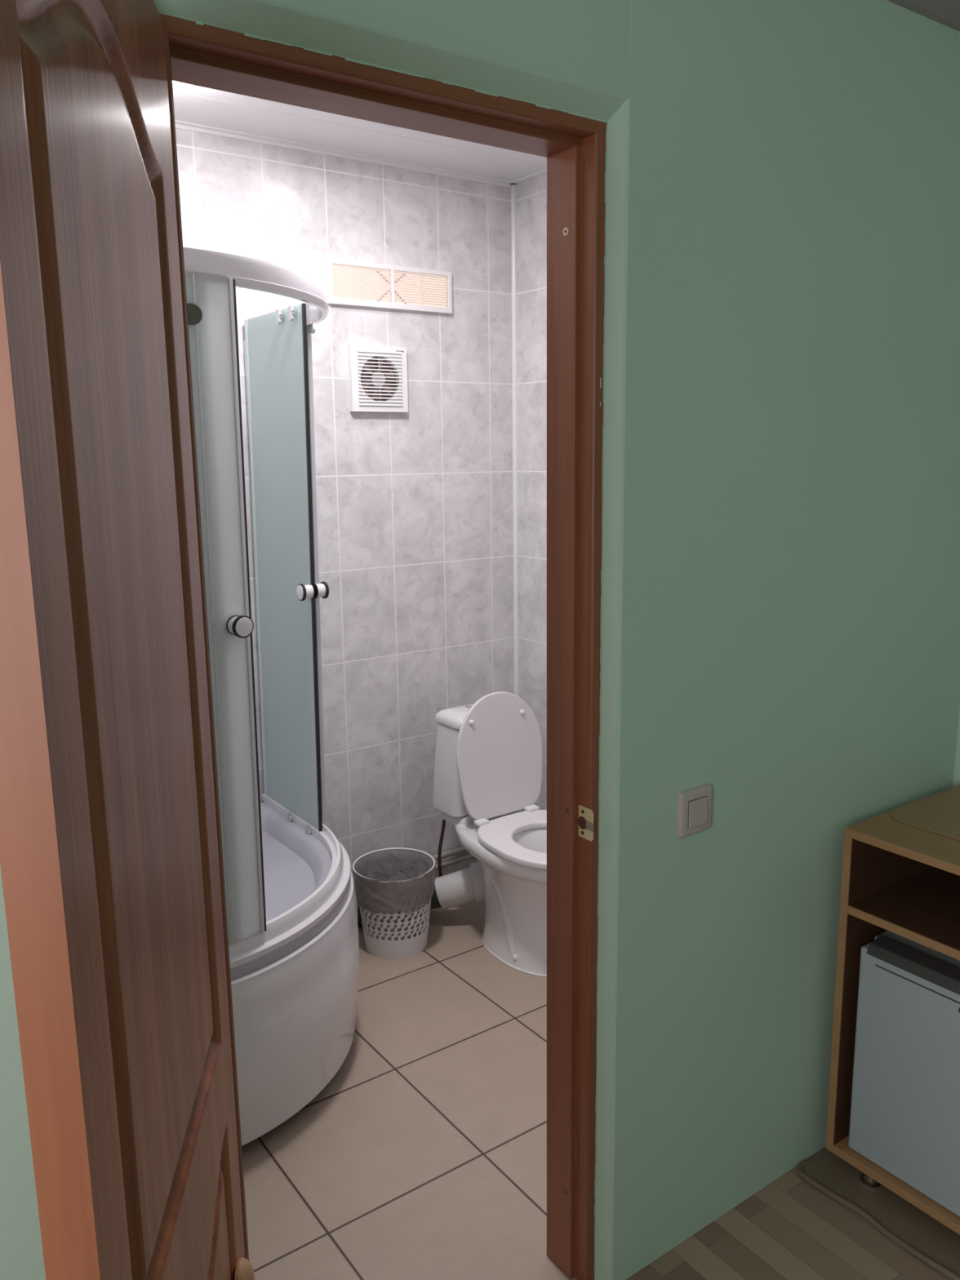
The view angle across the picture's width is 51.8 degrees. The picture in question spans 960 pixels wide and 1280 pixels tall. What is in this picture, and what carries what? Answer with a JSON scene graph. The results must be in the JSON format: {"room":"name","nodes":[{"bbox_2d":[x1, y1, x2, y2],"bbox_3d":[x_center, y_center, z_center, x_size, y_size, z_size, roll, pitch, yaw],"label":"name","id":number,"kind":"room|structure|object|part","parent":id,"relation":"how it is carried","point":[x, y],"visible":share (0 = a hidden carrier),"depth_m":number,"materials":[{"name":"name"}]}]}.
{"room":"hotel room","nodes":[
{"label":"hotel room","id":0,"kind":"room"},
{"bbox_2d":[175,128,514,878],"bbox_3d":[-0.660,-0.231,3.061,1.982,2.550,0.080,-8,13,-35],"label":"wall","id":1,"kind":"structure","parent":0,"point":[415,508],"depth_m":3.26,"materials":[{"name":"tile"}]},
{"bbox_2d":[174,120,546,187],"bbox_3d":[-0.208,-1.311,2.188,1.882,0.015,1.530,-8,13,-35],"label":"trim","id":2,"kind":"structure","parent":1,"relation":"attached to","point":[179,124],"depth_m":2.96,"materials":[{"name":"white plastic"}]},
{"bbox_2d":[346,344,408,412],"bbox_3d":[-0.321,-0.827,3.132,0.202,0.202,0.026,-8,13,-35],"label":"fan","id":3,"kind":"object","parent":1,"relation":"attached to","point":[378,375],"visible":1,"depth_m":3.13,"materials":[{"name":"white plastic"}]},
{"bbox_3d":[-0.358,-0.806,3.117,0.044,0.028,0.006,-8,13,-35],"label":"blade","id":4,"kind":"part","parent":3,"relation":"part of","materials":[{"name":"white plastic"}]},
{"bbox_3d":[-0.353,-0.854,3.112,0.042,0.039,0.006,-8,13,-35],"label":"blade","id":5,"kind":"part","parent":3,"relation":"part of","materials":[{"name":"white plastic"}]},
{"bbox_3d":[-0.334,-0.785,3.140,0.024,0.043,0.004,-5,12,-23],"label":"blade","id":6,"kind":"part","parent":3,"relation":"part of","materials":[{"name":"white plastic"}]},
{"bbox_3d":[-0.317,-0.871,3.137,0.004,0.043,0.024,9,14,41],"label":"blade","id":7,"kind":"part","parent":3,"relation":"part of","materials":[{"name":"white plastic"}]},
{"bbox_3d":[-0.296,-0.802,3.162,0.042,0.039,0.006,-8,13,-35],"label":"blade","id":8,"kind":"part","parent":3,"relation":"part of","materials":[{"name":"white plastic"}]},
{"bbox_3d":[-0.291,-0.850,3.157,0.044,0.028,0.006,-8,13,-35],"label":"blade","id":9,"kind":"part","parent":3,"relation":"part of","materials":[{"name":"white plastic"}]},
{"bbox_2d":[325,257,452,314],"bbox_3d":[-0.278,-1.113,3.118,0.448,0.130,0.016,-8,13,-35],"label":"air vent","id":10,"kind":"object","parent":1,"relation":"in","point":[348,282],"visible":1,"depth_m":3.11,"materials":[{"name":"plastic"}]},
{"bbox_2d":[432,846,467,860],"bbox_3d":[-0.235,0.788,3.473,0.960,0.025,0.025,-8,13,-35],"label":"pipe","id":11,"kind":"object","parent":1,"relation":"attached to","point":[460,850],"visible":0.02,"depth_m":3.56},
{"bbox_2d":[435,853,475,869],"bbox_3d":[-0.235,0.821,3.479,0.960,0.025,0.025,-8,13,-35],"label":"pipe","id":12,"kind":"object","parent":1,"relation":"attached to","point":[465,857],"visible":0.02,"depth_m":3.57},
{"bbox_2d":[511,184,518,696],"bbox_3d":[0.128,-0.333,3.557,0.011,2.446,0.011,-8,13,-35],"label":"trim","id":13,"kind":"structure","parent":1,"relation":"attached to","point":[513,186],"depth_m":3.48,"materials":[{"name":"white plastic"}]},
{"bbox_2d":[173,85,546,181],"bbox_3d":[-0.207,-1.327,2.184,1.882,0.020,1.531,-8,13,-35],"label":"ceiling","id":14,"kind":"structure","parent":0,"point":[197,104],"depth_m":2.79,"materials":[{"name":"white paint"}]},
{"bbox_2d":[172,80,195,88],"bbox_3d":[-0.737,-1.326,2.308,0.190,0.014,0.190,-8,13,-35],"label":"recessed light","id":15,"kind":"object","parent":14,"relation":"in","point":[176,85],"visible":0.09,"depth_m":2.37,"materials":[{"name":"white plastic"}]},
{"bbox_2d":[373,121,398,127],"bbox_3d":[-0.211,-1.392,2.615,0.190,0.014,0.190,-8,13,-35],"label":"recessed light","id":16,"kind":"object","parent":14,"relation":"in","point":[385,125],"visible":0.08,"depth_m":2.68,"materials":[{"name":"white plastic"}]},
{"bbox_2d":[0,0,959,1279],"bbox_3d":[-0.252,0.097,1.379,3.275,2.425,0.124,-8,13,-35],"label":"wall","id":17,"kind":"structure","parent":0,"point":[781,588],"depth_m":1.80,"materials":[{"name":"green paint"}]},
{"bbox_2d":[0,0,608,1279],"bbox_3d":[-0.220,0.299,1.301,0.432,2.057,1.194,4,12,25],"label":"door","id":18,"kind":"structure","parent":17,"relation":"in","point":[112,865],"depth_m":0.90,"materials":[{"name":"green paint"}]},
{"bbox_3d":[-0.312,0.854,1.314,0.022,0.056,0.056,-2,11,-6],"label":"knob","id":19,"kind":"part","parent":18,"relation":"part of","materials":[{"name":"brown wood"}]},
{"bbox_3d":[0.183,0.317,1.710,0.002,0.057,0.038,-8,13,-35],"label":"strike plate","id":20,"kind":"part","parent":18,"relation":"part of","materials":[{"name":"gold metal"}]},
{"bbox_2d":[676,783,712,838],"bbox_3d":[0.394,0.312,1.800,0.085,0.087,0.014,-8,13,-35],"label":"light switch","id":21,"kind":"object","parent":17,"relation":"attached to","point":[694,811],"visible":1,"depth_m":1.79,"materials":[{"name":"plastic"}]},
{"bbox_2d":[887,0,959,31],"bbox_3d":[0.663,-0.829,-0.123,3.275,0.067,3.076,-8,13,-35],"label":"ceiling","id":22,"kind":"structure","parent":17,"relation":"attached to","point":[945,12],"depth_m":1.86,"materials":[{"name":"white paint"}]},
{"bbox_2d":[241,900,951,1279],"bbox_3d":[0.193,1.427,0.977,3.425,0.050,4.730,-8,13,-35],"label":"floor","id":23,"kind":"structure","parent":0,"point":[424,1155],"depth_m":2.19,"materials":[{"name":"tile"}]},
{"bbox_2d":[182,246,359,1146],"bbox_3d":[-0.750,0.145,2.428,0.922,1.950,0.935,-8,13,-35],"label":"cabin","id":24,"kind":"object","parent":23,"relation":"on","point":[291,905],"visible":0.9,"depth_m":2.31,"materials":[{"name":"white plastic"}]},
{"bbox_3d":[-0.565,-0.615,1.860,0.085,0.039,0.011,-9,13,-36],"label":"plate","id":25,"kind":"part","parent":24,"relation":"part of","materials":[{"name":"grey plastic"}]},
{"bbox_3d":[-0.579,-0.014,1.985,0.241,1.385,0.033,-9,14,-38],"label":"sliding door","id":26,"kind":"part","parent":24,"relation":"part of","materials":[{"name":"clear glass"}]},
{"bbox_3d":[-0.495,-0.029,2.027,0.029,0.037,0.038,10,15,43],"label":"knob","id":27,"kind":"part","parent":24,"relation":"part of","materials":[{"name":"white plastic"}]},
{"bbox_3d":[-0.573,-0.780,2.223,0.427,0.060,1.286,1,11,9],"label":"rail","id":28,"kind":"part","parent":24,"relation":"part of","materials":[{"name":"white plastic"}]},
{"bbox_3d":[-0.564,-0.163,2.832,0.026,1.489,0.378,-8,13,-35],"label":"sliding door","id":29,"kind":"part","parent":24,"relation":"part of","materials":[{"name":"clear glass"}]},
{"bbox_3d":[-0.575,0.605,2.490,0.432,0.038,1.260,1,11,9],"label":"rail","id":30,"kind":"part","parent":24,"relation":"part of","materials":[{"name":"white plastic"}]},
{"bbox_2d":[230,801,350,980],"bbox_3d":[-0.754,0.730,2.544,0.905,0.222,0.909,-8,13,-35],"label":"tray","id":31,"kind":"object","parent":24,"relation":"on","point":[297,860],"depth_m":2.45,"materials":[{"name":"white plastic"}]},
{"bbox_3d":[-0.544,0.868,2.536,0.439,0.405,1.305,1,11,9],"label":"skirt panel","id":32,"kind":"part","parent":24,"relation":"part of","materials":[{"name":"white plastic"}]},
{"bbox_3d":[-0.469,-0.130,2.669,0.030,0.037,0.038,-8,13,-35],"label":"knob","id":33,"kind":"part","parent":24,"relation":"part of","materials":[{"name":"white plastic"}]},
{"bbox_3d":[-0.439,-0.135,2.690,0.030,0.037,0.038,-8,13,-35],"label":"knob","id":34,"kind":"part","parent":24,"relation":"part of","materials":[{"name":"white plastic"}]},
{"bbox_2d":[351,846,435,959],"bbox_3d":[-0.272,0.848,3.172,0.266,0.280,0.266,6,13,32],"label":"waste bin","id":35,"kind":"object","parent":23,"relation":"on","point":[394,886],"visible":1,"depth_m":3.10,"materials":[{"name":"white plastic"}]},
{"bbox_2d":[357,862,485,925],"bbox_3d":[-0.285,0.854,3.309,0.685,0.208,0.217,-3,11,-10],"label":"pipe","id":36,"kind":"object","parent":23,"relation":"on","point":[462,886],"visible":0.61,"depth_m":3.27,"materials":[{"name":"white plastic"}]},
{"bbox_2d":[432,691,546,977],"bbox_3d":[0.144,0.586,3.128,0.380,0.802,0.680,-8,13,-35],"label":"toilet","id":37,"kind":"object","parent":23,"relation":"on","point":[487,774],"visible":0.68,"depth_m":3.15,"materials":[{"name":"white ceramic"}]},
{"bbox_2d":[437,818,445,876],"bbox_3d":[-0.134,0.732,3.371,0.039,0.379,0.117,-4,11,-18],"label":"supply hose","id":38,"kind":"object","parent":37,"relation":"hanging from","point":[443,824],"visible":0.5,"depth_m":3.38,"materials":[{"name":"black rubber"}]},
{"bbox_3d":[-0.008,0.242,3.273,0.255,0.042,0.171,-8,13,-35],"label":"cistern lid","id":39,"kind":"part","parent":37,"relation":"part of","materials":[{"name":"white ceramic"}]},
{"bbox_3d":[0.066,0.368,3.204,0.342,0.401,0.059,-8,13,-35],"label":"lid","id":40,"kind":"part","parent":37,"relation":"part of","materials":[{"name":"plastic"}]},
{"bbox_3d":[0.156,0.796,3.154,0.380,0.377,0.630,-8,13,-35],"label":"bowl","id":41,"kind":"part","parent":37,"relation":"part of","materials":[{"name":"white ceramic"}]},
{"bbox_3d":[0.212,0.612,3.035,0.374,0.022,0.444,-8,13,-35],"label":"seat","id":42,"kind":"part","parent":37,"relation":"part of","materials":[{"name":"white plastic"}]},
{"bbox_2d":[796,1148,959,1279],"bbox_3d":[1.215,1.207,1.893,0.546,0.016,1.074,-8,13,-35],"label":"floor mat","id":43,"kind":"object","parent":23,"relation":"on","point":[931,1242],"visible":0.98,"depth_m":2.04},
{"bbox_2d":[825,784,959,1235],"bbox_3d":[1.121,0.789,2.008,0.460,0.783,0.600,-8,13,-35],"label":"base cabinet","id":44,"kind":"object","parent":43,"relation":"on","point":[900,878],"visible":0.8,"depth_m":2.08,"materials":[{"name":"brown wood"}]},
{"bbox_3d":[0.952,0.739,2.240,0.460,0.731,0.018,-8,13,-35],"label":"panel","id":45,"kind":"part","parent":44,"relation":"part of","materials":[{"name":"brown wood"}]},
{"bbox_3d":[1.121,1.132,2.070,0.450,0.018,0.564,-8,13,-35],"label":"panel","id":46,"kind":"part","parent":44,"relation":"part of","materials":[{"name":"brown wood"}]},
{"bbox_3d":[1.116,0.413,1.937,0.460,0.018,0.600,-8,13,-35],"label":"panel","id":47,"kind":"part","parent":44,"relation":"part of","materials":[{"name":"brown wood"}]},
{"bbox_2d":[847,905,959,959],"bbox_3d":[1.114,0.577,1.965,0.450,0.018,0.564,-8,13,-35],"label":"shelf","id":48,"kind":"object","parent":44,"relation":"attached to","point":[935,927],"depth_m":1.99,"materials":[{"name":"brown wood"}]},
{"bbox_2d":[848,930,959,1217],"bbox_3d":[1.120,0.879,2.022,0.427,0.498,0.521,-8,13,-35],"label":"mini fridge","id":49,"kind":"object","parent":44,"relation":"on","point":[904,1117],"visible":1,"depth_m":2.01,"materials":[{"name":"white metal"}]},
{"bbox_3d":[0.968,0.671,1.864,0.049,0.027,0.500,-8,13,-35],"label":"handle trim","id":50,"kind":"part","parent":49,"relation":"part of","materials":[{"name":"white plastic"}]},
{"bbox_2d":[889,785,959,840],"bbox_3d":[1.159,0.396,1.971,0.337,0.002,0.578,-8,13,-35],"label":"mat","id":51,"kind":"object","parent":44,"relation":"on","point":[939,813],"visible":1,"depth_m":2.11,"materials":[{"name":"beige fabric"}]},
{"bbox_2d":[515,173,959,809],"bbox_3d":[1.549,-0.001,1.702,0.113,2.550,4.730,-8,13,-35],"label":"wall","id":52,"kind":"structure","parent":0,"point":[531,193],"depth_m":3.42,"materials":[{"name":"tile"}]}
]}

